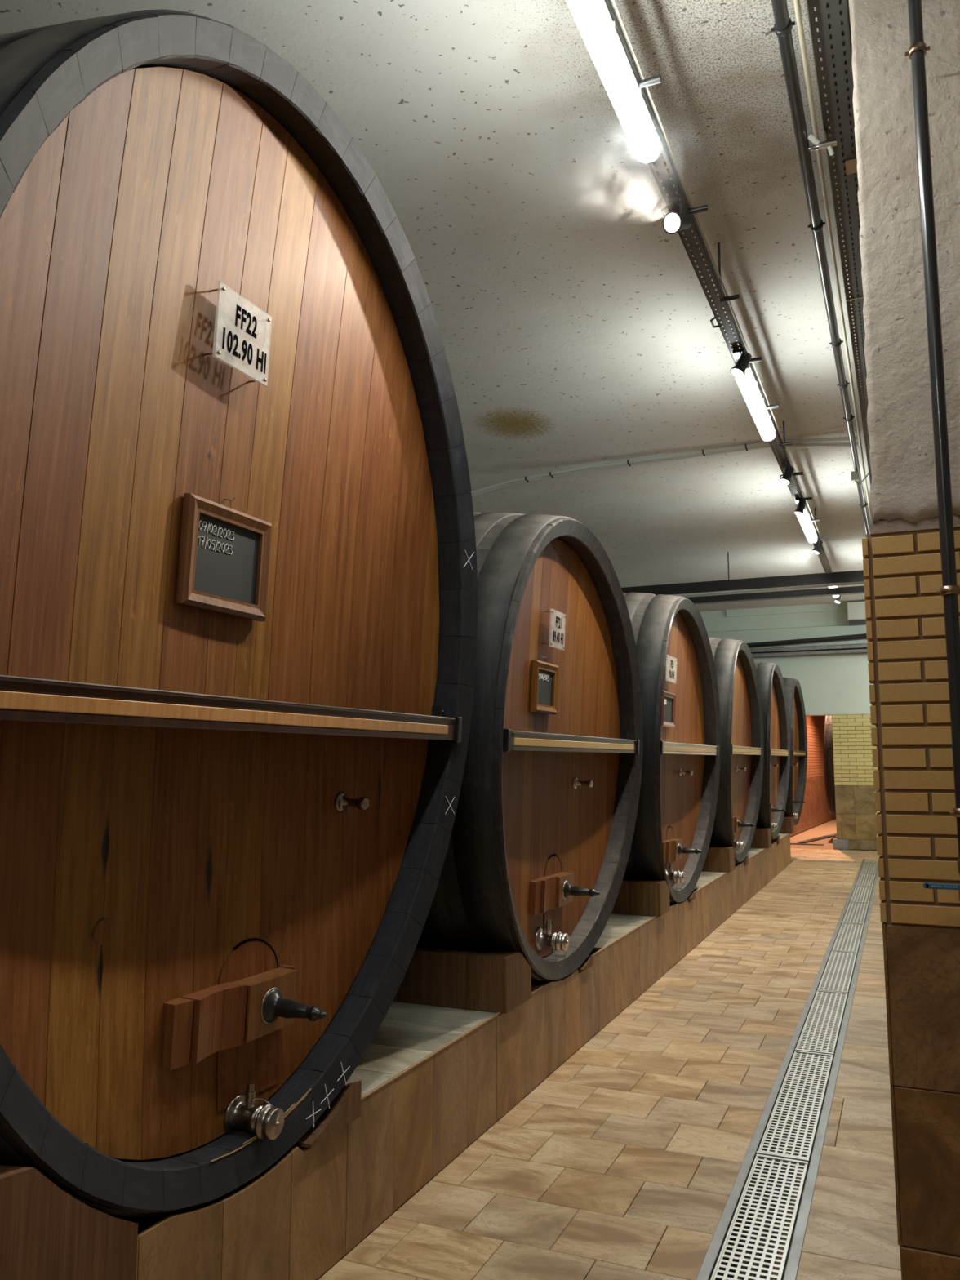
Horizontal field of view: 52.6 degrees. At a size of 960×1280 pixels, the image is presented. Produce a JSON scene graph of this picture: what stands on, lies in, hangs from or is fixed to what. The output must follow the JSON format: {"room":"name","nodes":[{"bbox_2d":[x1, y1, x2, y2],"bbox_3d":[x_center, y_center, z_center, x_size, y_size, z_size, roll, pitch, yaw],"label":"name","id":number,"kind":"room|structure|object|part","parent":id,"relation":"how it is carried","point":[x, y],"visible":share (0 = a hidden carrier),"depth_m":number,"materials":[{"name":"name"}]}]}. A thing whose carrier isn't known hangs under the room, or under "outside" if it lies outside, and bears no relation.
{"room":"wine cellar","nodes":[
{"label":"wine cellar","id":0,"kind":"room"},
{"bbox_2d":[0,0,873,611],"bbox_3d":[4.334,-1.421,11.464,8.200,0.150,36.000,-3,-8,23],"label":"ceiling","id":1,"kind":"structure","parent":0,"point":[576,331],"depth_m":5.22,"materials":[{"name":"paint"}]},
{"bbox_2d":[471,435,857,493],"bbox_3d":[1.159,-1.420,8.956,4.337,0.460,0.042,-3,-8,23],"label":"conduit","id":2,"kind":"object","parent":1,"relation":"attached to","point":[746,446],"visible":0.86,"depth_m":8.77,"materials":[{"name":"white plastic"}]},
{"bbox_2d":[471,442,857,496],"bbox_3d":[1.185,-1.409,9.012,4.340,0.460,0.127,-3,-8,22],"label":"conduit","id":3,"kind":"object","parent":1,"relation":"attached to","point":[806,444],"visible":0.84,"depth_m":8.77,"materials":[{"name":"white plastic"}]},
{"bbox_2d":[604,0,833,572],"bbox_3d":[2.136,-1.689,7.077,0.186,0.401,11.400,-3,-8,23],"label":"rail","id":4,"kind":"object","parent":1,"relation":"hanging from","point":[664,175],"visible":0.56,"depth_m":4.63,"materials":[{"name":"grey metal"}]},
{"bbox_2d":[565,0,659,163],"bbox_3d":[0.403,-1.926,3.151,0.104,0.100,1.220,-3,-8,23],"label":"lamp","id":5,"kind":"object","parent":4,"relation":"attached to","point":[596,25],"visible":1,"depth_m":3.23,"materials":[{"name":"white plastic"}]},
{"bbox_2d":[662,195,693,234],"bbox_3d":[0.830,-1.778,4.092,0.088,0.177,0.149,-5,-9,36],"label":"spotlight","id":6,"kind":"object","parent":4,"relation":"attached to","point":[673,222],"visible":1,"depth_m":4.06,"materials":[{"name":"black plastic"}]},
{"bbox_2d":[730,347,751,377],"bbox_3d":[1.507,-1.600,5.619,0.119,0.167,0.109,-3,-8,23],"label":"spotlight","id":7,"kind":"object","parent":4,"relation":"attached to","point":[738,371],"visible":1,"depth_m":5.60,"materials":[{"name":"black plastic"}]},
{"bbox_2d":[735,363,775,440],"bbox_3d":[1.810,-1.527,6.359,0.104,0.100,1.230,-3,-8,23],"label":"lamp","id":8,"kind":"object","parent":4,"relation":"attached to","point":[748,387],"visible":0.95,"depth_m":6.22,"materials":[{"name":"white plastic"}]},
{"bbox_2d":[779,462,794,484],"bbox_3d":[2.462,-1.331,7.802,0.114,0.167,0.105,-3,-8,23],"label":"spotlight","id":9,"kind":"object","parent":4,"relation":"attached to","point":[785,479],"visible":1,"depth_m":7.78,"materials":[{"name":"black plastic"}]},
{"bbox_2d":[794,497,806,515],"bbox_3d":[2.896,-1.212,8.798,0.110,0.167,0.093,-3,-8,23],"label":"spotlight","id":10,"kind":"object","parent":4,"relation":"attached to","point":[799,510],"visible":1,"depth_m":8.77,"materials":[{"name":"black plastic"}]},
{"bbox_2d":[795,505,817,542],"bbox_3d":[3.226,-1.125,9.584,0.104,0.100,1.240,-3,-8,23],"label":"lamp","id":11,"kind":"object","parent":4,"relation":"attached to","point":[806,522],"visible":0.94,"depth_m":9.46,"materials":[{"name":"white plastic"}]},
{"bbox_2d":[811,537,822,554],"bbox_3d":[3.620,-1.005,10.435,0.117,0.167,0.097,-3,-8,23],"label":"spotlight","id":12,"kind":"object","parent":4,"relation":"attached to","point":[818,545],"visible":0.93,"depth_m":10.41,"materials":[{"name":"black plastic"}]},
{"bbox_2d":[621,551,864,595],"bbox_3d":[4.695,-0.978,12.306,8.050,0.520,0.120,-3,-8,23],"label":"duct","id":13,"kind":"object","parent":1,"relation":"hanging from","point":[849,576],"visible":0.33,"depth_m":12.72,"materials":[{"name":"grey metal"}]},
{"bbox_2d":[670,581,863,596],"bbox_3d":[4.644,-0.705,12.217,7.900,0.034,0.036,-3,-8,23],"label":"conduit","id":14,"kind":"object","parent":13,"relation":"attached to","point":[862,582],"visible":0.32,"depth_m":12.58,"materials":[{"name":"white plastic"}]},
{"bbox_2d":[685,585,864,604],"bbox_3d":[4.715,-0.628,12.309,8.050,0.085,0.120,-3,-8,23],"label":"duct","id":15,"kind":"object","parent":13,"relation":"attached to","point":[852,589],"visible":0.43,"depth_m":12.62,"materials":[{"name":"grey metal"}]},
{"bbox_2d":[771,0,870,534],"bbox_3d":[1.865,-2.026,5.259,0.081,0.180,14.600,-3,-8,23],"label":"ceiling pipe","id":16,"kind":"object","parent":1,"relation":"attached to","point":[783,26],"visible":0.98,"depth_m":4.49,"materials":[{"name":"grey metal"}]},
{"bbox_2d":[793,0,871,521],"bbox_3d":[1.913,-1.959,5.229,0.029,0.019,14.600,-3,-8,23],"label":"conduit","id":17,"kind":"object","parent":16,"relation":"attached to","point":[797,3],"visible":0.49,"depth_m":4.54,"materials":[{"name":"beige plastic"}]},
{"bbox_2d":[850,471,869,487],"bbox_3d":[3.402,-1.436,8.688,0.154,0.145,0.060,-3,-8,23],"label":"sensor box","id":18,"kind":"object","parent":16,"relation":"attached to","point":[855,474],"visible":1,"depth_m":8.68,"materials":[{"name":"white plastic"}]},
{"bbox_2d":[317,817,902,1279],"bbox_3d":[4.059,2.935,11.043,8.800,0.101,36.000,-3,-8,23],"label":"floor","id":19,"kind":"structure","parent":0,"point":[624,1162],"depth_m":3.89,"materials":[{"name":"brown tile"}]},
{"bbox_2d":[0,1164,137,1279],"bbox_3d":[-1.227,1.299,2.020,0.780,0.520,0.590,-3,-8,23],"label":"support block","id":20,"kind":"object","parent":19,"relation":"on","point":[46,1233],"visible":1,"depth_m":1.93,"materials":[{"name":"brown wood"}]},
{"bbox_2d":[0,8,477,1217],"bbox_3d":[-1.605,-0.095,3.207,2.469,3.286,2.600,-3,-8,23],"label":"wine cask","id":21,"kind":"object","parent":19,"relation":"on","point":[224,839],"visible":0.99,"depth_m":2.61,"materials":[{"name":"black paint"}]},
{"bbox_2d":[175,493,271,621],"bbox_3d":[-0.714,-0.242,2.756,0.043,0.333,0.367,-3,-8,23],"label":"chalkboard","id":22,"kind":"object","parent":21,"relation":"attached to","point":[224,558],"visible":1,"depth_m":2.73,"materials":[{"name":"brown wood"}]},
{"bbox_3d":[-0.670,-0.862,2.756,0.008,0.214,0.240,0,-7,24],"label":"number plate","id":23,"kind":"part","parent":21,"relation":"part of","materials":[{"name":"white plastic"}]},
{"bbox_3d":[-0.664,1.088,2.799,0.013,0.433,0.270,-3,-8,25],"label":"hatch door","id":24,"kind":"part","parent":21,"relation":"part of","materials":[{"name":"brown wood"}]},
{"bbox_3d":[-0.614,1.286,2.697,0.109,0.025,0.035,-1,-7,9],"label":"chain","id":25,"kind":"part","parent":21,"relation":"part of","materials":[{"name":"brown metal"}]},
{"bbox_2d":[335,791,368,813],"bbox_3d":[-0.423,0.544,3.252,0.100,0.068,0.068,0,-7,24],"label":"tap","id":26,"kind":"object","parent":21,"relation":"on","point":[344,801],"depth_m":3.25,"materials":[{"name":"silver metal"}]},
{"bbox_2d":[293,1080,361,1148],"bbox_3d":[-0.481,1.430,2.957,0.112,0.108,0.280,-3,-8,23],"label":"support block","id":27,"kind":"object","parent":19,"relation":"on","point":[344,1108],"visible":0.6,"depth_m":2.96,"materials":[{"name":"brown wood"}]},
{"bbox_2d":[107,833,791,1279],"bbox_3d":[-0.013,2.204,7.324,2.754,0.434,17.814,-3,-8,23],"label":"plinth","id":28,"kind":"object","parent":19,"relation":"on","point":[434,1079],"visible":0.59,"depth_m":3.52,"materials":[{"name":"brown wood"}]},
{"bbox_3d":[1.264,1.930,6.852,0.012,0.006,17.714,-3,-8,23],"label":"edge trim","id":29,"kind":"part","parent":28,"relation":"part of","materials":[{"name":"brown wood"}]},
{"bbox_2d":[393,946,531,1013],"bbox_3d":[-0.177,1.513,4.441,0.765,0.227,0.300,-3,-8,23],"label":"support block","id":30,"kind":"object","parent":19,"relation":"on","point":[500,982],"visible":0.66,"depth_m":4.25,"materials":[{"name":"brown wood"}]},
{"bbox_2d":[416,511,643,982],"bbox_3d":[-0.534,0.552,5.575,2.462,2.549,2.532,-3,-8,24],"label":"wine cask","id":31,"kind":"object","parent":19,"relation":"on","point":[535,861],"visible":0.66,"depth_m":4.95,"materials":[{"name":"black paint"}]},
{"bbox_2d":[529,656,558,715],"bbox_3d":[0.334,0.228,4.984,0.042,0.295,0.335,-3,-8,23],"label":"chalkboard","id":32,"kind":"object","parent":31,"relation":"attached to","point":[544,676],"visible":1,"depth_m":4.97,"materials":[{"name":"brown wood"}]},
{"bbox_3d":[0.386,1.368,5.124,0.007,0.461,0.270,-3,-8,24],"label":"hatch door","id":33,"kind":"part","parent":31,"relation":"part of","materials":[{"name":"brown wood"}]},
{"bbox_3d":[0.405,-0.053,5.081,0.008,0.196,0.225,0,-7,24],"label":"number plate","id":34,"kind":"part","parent":31,"relation":"part of","materials":[{"name":"white plastic"}]},
{"bbox_3d":[0.403,1.574,4.864,0.103,0.115,0.009,5,-9,-35],"label":"chain","id":35,"kind":"part","parent":31,"relation":"part of","materials":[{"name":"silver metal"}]},
{"bbox_2d":[573,776,592,789],"bbox_3d":[0.584,0.807,5.476,0.100,0.068,0.068,0,-7,24],"label":"tap","id":36,"kind":"object","parent":31,"relation":"on","point":[576,782],"depth_m":5.47,"materials":[{"name":"silver metal"}]},
{"bbox_2d":[577,955,592,971],"bbox_3d":[0.531,1.745,5.261,0.112,0.051,0.170,-3,-8,23],"label":"support block","id":37,"kind":"object","parent":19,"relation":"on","point":[588,962],"visible":0.37,"depth_m":5.24,"materials":[{"name":"brown wood"}]},
{"bbox_2d":[611,880,670,916],"bbox_3d":[0.955,1.834,7.021,0.765,0.227,0.300,-3,-8,23],"label":"support block","id":38,"kind":"object","parent":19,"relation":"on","point":[634,897],"visible":0.4,"depth_m":6.80,"materials":[{"name":"brown wood"}]},
{"bbox_2d":[622,592,720,903],"bbox_3d":[0.598,0.859,8.157,2.461,2.559,2.542,-3,-8,23],"label":"wine cask","id":39,"kind":"object","parent":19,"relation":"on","point":[681,767],"visible":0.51,"depth_m":7.74,"materials":[{"name":"black paint"}]},
{"bbox_2d":[661,687,675,728],"bbox_3d":[1.457,0.521,7.542,0.042,0.305,0.430,-3,-8,23],"label":"chalkboard","id":40,"kind":"object","parent":39,"relation":"attached to","point":[668,699],"visible":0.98,"depth_m":7.57,"materials":[{"name":"brown wood"}]},
{"bbox_3d":[1.498,1.691,7.658,0.006,0.437,0.270,-3,-8,23],"label":"hatch door","id":41,"kind":"part","parent":39,"relation":"part of","materials":[{"name":"brown wood"}]},
{"bbox_3d":[1.481,0.226,7.524,0.008,0.200,0.350,0,-7,24],"label":"number plate","id":42,"kind":"part","parent":39,"relation":"part of","materials":[{"name":"white plastic"}]},
{"bbox_2d":[679,768,693,776],"bbox_3d":[1.706,1.095,8.037,0.100,0.068,0.068,0,-7,24],"label":"tap","id":43,"kind":"object","parent":39,"relation":"on","point":[681,771],"depth_m":8.03,"materials":[{"name":"silver metal"}]},
{"bbox_2d":[687,890,695,901],"bbox_3d":[1.664,2.061,7.842,0.112,0.061,0.170,-3,-8,23],"label":"support block","id":44,"kind":"object","parent":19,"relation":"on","point":[692,896],"visible":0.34,"depth_m":7.82,"materials":[{"name":"brown wood"}]},
{"bbox_2d":[702,846,735,872],"bbox_3d":[2.122,2.165,9.680,0.765,0.227,0.300,-3,-8,23],"label":"support block","id":45,"kind":"object","parent":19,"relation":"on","point":[718,859],"visible":0.34,"depth_m":9.45,"materials":[{"name":"brown wood"}]},
{"bbox_2d":[708,636,764,863],"bbox_3d":[1.766,1.182,10.816,2.461,2.511,2.494,-3,-8,23],"label":"wine cask","id":46,"kind":"object","parent":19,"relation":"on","point":[742,735],"visible":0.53,"depth_m":10.64,"materials":[{"name":"black paint"}]},
{"bbox_2d":[736,765,746,772],"bbox_3d":[2.873,1.419,10.696,0.100,0.068,0.068,0,-7,24],"label":"tap","id":47,"kind":"object","parent":46,"relation":"on","point":[744,769],"depth_m":10.69,"materials":[{"name":"silver metal"}]},
{"bbox_2d":[735,855,748,865],"bbox_3d":[2.831,2.376,10.502,0.112,0.093,0.170,-3,-8,23],"label":"support block","id":48,"kind":"object","parent":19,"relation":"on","point":[745,860],"visible":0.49,"depth_m":10.44,"materials":[{"name":"brown wood"}]},
{"bbox_2d":[750,827,771,848],"bbox_3d":[3.268,2.490,12.291,0.765,0.227,0.300,-3,-8,23],"label":"support block","id":49,"kind":"object","parent":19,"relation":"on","point":[762,838],"visible":0.34,"depth_m":12.05,"materials":[{"name":"brown wood"}]},
{"bbox_2d":[754,661,790,839],"bbox_3d":[2.912,1.484,13.430,2.461,2.491,2.474,-3,-8,23],"label":"wine cask","id":50,"kind":"object","parent":49,"relation":"on","point":[776,729],"visible":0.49,"depth_m":13.42,"materials":[{"name":"black paint"}]},
{"bbox_2d":[771,835,780,844],"bbox_3d":[3.977,2.694,13.114,0.112,0.108,0.170,-3,-8,23],"label":"support block","id":51,"kind":"object","parent":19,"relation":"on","point":[777,839],"visible":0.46,"depth_m":13.04,"materials":[{"name":"brown wood"}]},
{"bbox_2d":[778,817,793,833],"bbox_3d":[4.325,2.789,14.697,0.765,0.227,0.300,-3,-8,23],"label":"support block","id":52,"kind":"object","parent":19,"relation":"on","point":[787,827],"visible":0.34,"depth_m":14.44,"materials":[{"name":"brown wood"}]},
{"bbox_2d":[782,677,807,826],"bbox_3d":[3.969,1.777,15.837,2.461,2.479,2.462,-3,-8,23],"label":"wine cask","id":53,"kind":"object","parent":52,"relation":"on","point":[797,722],"visible":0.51,"depth_m":16.00,"materials":[{"name":"black paint"}]},
{"bbox_2d":[695,858,878,1279],"bbox_3d":[3.260,2.645,8.550,0.269,0.152,14.000,-3,-8,23],"label":"floor drain grate","id":54,"kind":"object","parent":19,"relation":"in","point":[710,1260],"depth_m":3.96,"materials":[{"name":"metal"}]},
{"bbox_3d":[0.860,1.891,3.028,0.192,0.018,1.454,-3,-8,23],"label":"drain grate","id":55,"kind":"part","parent":54,"relation":"part of","materials":[{"name":"silver metal"}]},
{"bbox_3d":[1.438,2.057,4.361,0.192,0.018,1.454,-3,-8,23],"label":"drain grate","id":56,"kind":"part","parent":54,"relation":"part of","materials":[{"name":"silver metal"}]},
{"bbox_3d":[2.017,2.223,5.695,0.192,0.018,1.454,-3,-8,23],"label":"drain grate","id":57,"kind":"part","parent":54,"relation":"part of","materials":[{"name":"silver metal"}]},
{"bbox_3d":[2.596,2.389,7.028,0.192,0.018,1.454,-3,-8,23],"label":"drain grate","id":58,"kind":"part","parent":54,"relation":"part of","materials":[{"name":"silver metal"}]},
{"bbox_3d":[3.174,2.555,8.362,0.192,0.018,1.454,-3,-8,23],"label":"drain grate","id":59,"kind":"part","parent":54,"relation":"part of","materials":[{"name":"silver metal"}]},
{"bbox_3d":[3.753,2.720,9.695,0.192,0.018,1.454,-3,-8,23],"label":"drain grate","id":60,"kind":"part","parent":54,"relation":"part of","materials":[{"name":"grey metal"}]},
{"bbox_3d":[4.332,2.886,11.028,0.192,0.018,1.454,-3,-8,23],"label":"drain grate","id":61,"kind":"part","parent":54,"relation":"part of","materials":[{"name":"grey metal"}]},
{"bbox_3d":[4.910,3.052,12.362,0.192,0.018,1.454,-3,-8,23],"label":"drain grate","id":62,"kind":"part","parent":54,"relation":"part of","materials":[{"name":"grey metal"}]},
{"bbox_3d":[5.489,3.218,13.695,0.192,0.018,1.454,-3,-8,23],"label":"drain grate","id":63,"kind":"part","parent":54,"relation":"part of","materials":[{"name":"grey metal"}]},
{"bbox_3d":[5.899,3.336,14.640,0.192,0.018,0.591,-3,-8,23],"label":"drain grate","id":64,"kind":"part","parent":54,"relation":"part of","materials":[{"name":"grey metal"}]},
{"bbox_2d":[790,833,836,845],"bbox_3d":[6.734,3.910,19.234,0.653,0.020,3.600,-4,-8,28],"label":"drain cover","id":65,"kind":"object","parent":19,"relation":"on","point":[833,834],"visible":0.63,"depth_m":18.27,"materials":[{"name":"grey"}]},
{"bbox_2d":[823,715,835,815],"bbox_3d":[8.087,2.207,18.983,2.447,2.687,2.670,-3,-8,23],"label":"wine cask","id":66,"kind":"object","parent":19,"relation":"on","point":[828,736],"visible":0.12,"depth_m":18.34,"materials":[{"name":"black paint"}]},
{"bbox_2d":[698,602,873,715],"bbox_3d":[6.791,1.434,16.793,8.200,4.300,0.395,-3,-8,23],"label":"wall","id":67,"kind":"structure","parent":0,"point":[830,684],"depth_m":17.16,"materials":[{"name":"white paint"}]},
{"bbox_2d":[749,643,867,657],"bbox_3d":[6.643,0.137,16.737,7.900,0.140,0.190,-3,-8,23],"label":"duct","id":68,"kind":"object","parent":67,"relation":"attached to","point":[860,647],"visible":0.43,"depth_m":17.05,"materials":[{"name":"metal"}]},
{"bbox_2d":[746,633,866,647],"bbox_3d":[6.645,-0.071,16.767,7.903,0.360,0.080,-3,-8,23],"label":"pipe","id":69,"kind":"object","parent":68,"relation":"attached to","point":[863,635],"visible":0.32,"depth_m":17.11,"materials":[{"name":"grey metal"}]},
{"bbox_2d":[846,600,866,625],"bbox_3d":[6.753,-0.470,16.714,0.820,0.380,0.300,-3,-8,23],"label":"air conditioner","id":70,"kind":"object","parent":67,"relation":"attached to","point":[855,611],"visible":0.36,"depth_m":16.69,"materials":[{"name":"white plastic"}]},
{"bbox_2d":[790,715,835,836],"bbox_3d":[7.847,2.566,23.055,0.169,3.600,11.608,-4,-8,27],"label":"wall","id":71,"kind":"structure","parent":0,"point":[815,811],"depth_m":22.90,"materials":[{"name":"orange paint"}]},
{"bbox_2d":[828,586,839,597],"bbox_3d":[4.724,-0.701,12.995,0.104,0.100,1.140,-3,-8,23],"label":"lamp","id":72,"kind":"object","parent":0,"point":[837,596],"visible":0.16,"depth_m":12.85,"materials":[{"name":"white plastic"}]},
{"bbox_3d":[4.844,-0.746,13.278,0.080,0.040,1.740,-3,-8,23],"label":"rail","id":73,"kind":"object","parent":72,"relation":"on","visible":0},
{"bbox_2d":[834,595,842,603],"bbox_3d":[5.050,-0.599,13.694,0.116,0.167,0.101,-3,-8,23],"label":"spotlight","id":74,"kind":"object","parent":73,"relation":"attached to","point":[837,600],"visible":0.71,"depth_m":13.67,"materials":[{"name":"black plastic"}]},
{"bbox_2d":[831,714,880,850],"bbox_3d":[6.873,2.423,16.645,1.630,2.300,0.355,-3,-8,23],"label":"pillar","id":75,"kind":"structure","parent":0,"point":[854,784],"depth_m":16.68,"materials":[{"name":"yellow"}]},
{"bbox_2d":[848,0,959,1279],"bbox_3d":[1.660,-0.236,3.207,0.716,4.260,0.632,-3,-8,23],"label":"pillar","id":76,"kind":"structure","parent":0,"point":[917,842],"depth_m":3.01,"materials":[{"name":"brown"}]},
{"bbox_2d":[805,0,871,487],"bbox_3d":[2.389,-1.903,6.076,0.132,0.062,12.852,-3,-8,23],"label":"cable tray","id":77,"kind":"object","parent":76,"relation":"attached to","point":[832,23],"visible":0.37,"depth_m":4.18,"materials":[{"name":"grey metal"}]},
{"bbox_2d":[807,128,836,155],"bbox_3d":[1.428,-2.082,4.060,0.117,0.126,0.050,-2,-7,16],"label":"mist nozzle","id":78,"kind":"object","parent":77,"relation":"hanging from","point":[818,144],"visible":1,"depth_m":4.05,"materials":[{"name":"silver metal"}]},
{"bbox_2d":[905,0,959,902],"bbox_3d":[1.314,-0.721,2.913,0.220,3.350,0.111,2,-7,-13],"label":"vertical pipe","id":79,"kind":"object","parent":76,"relation":"attached to","point":[917,49],"visible":1,"depth_m":2.88,"materials":[{"name":"grey metal"}]},
{"bbox_3d":[1.295,0.692,2.731,0.094,0.015,0.010,-3,-8,23],"label":"handle","id":80,"kind":"part","parent":79,"relation":"part of","materials":[{"name":"blue plastic"}]}
]}

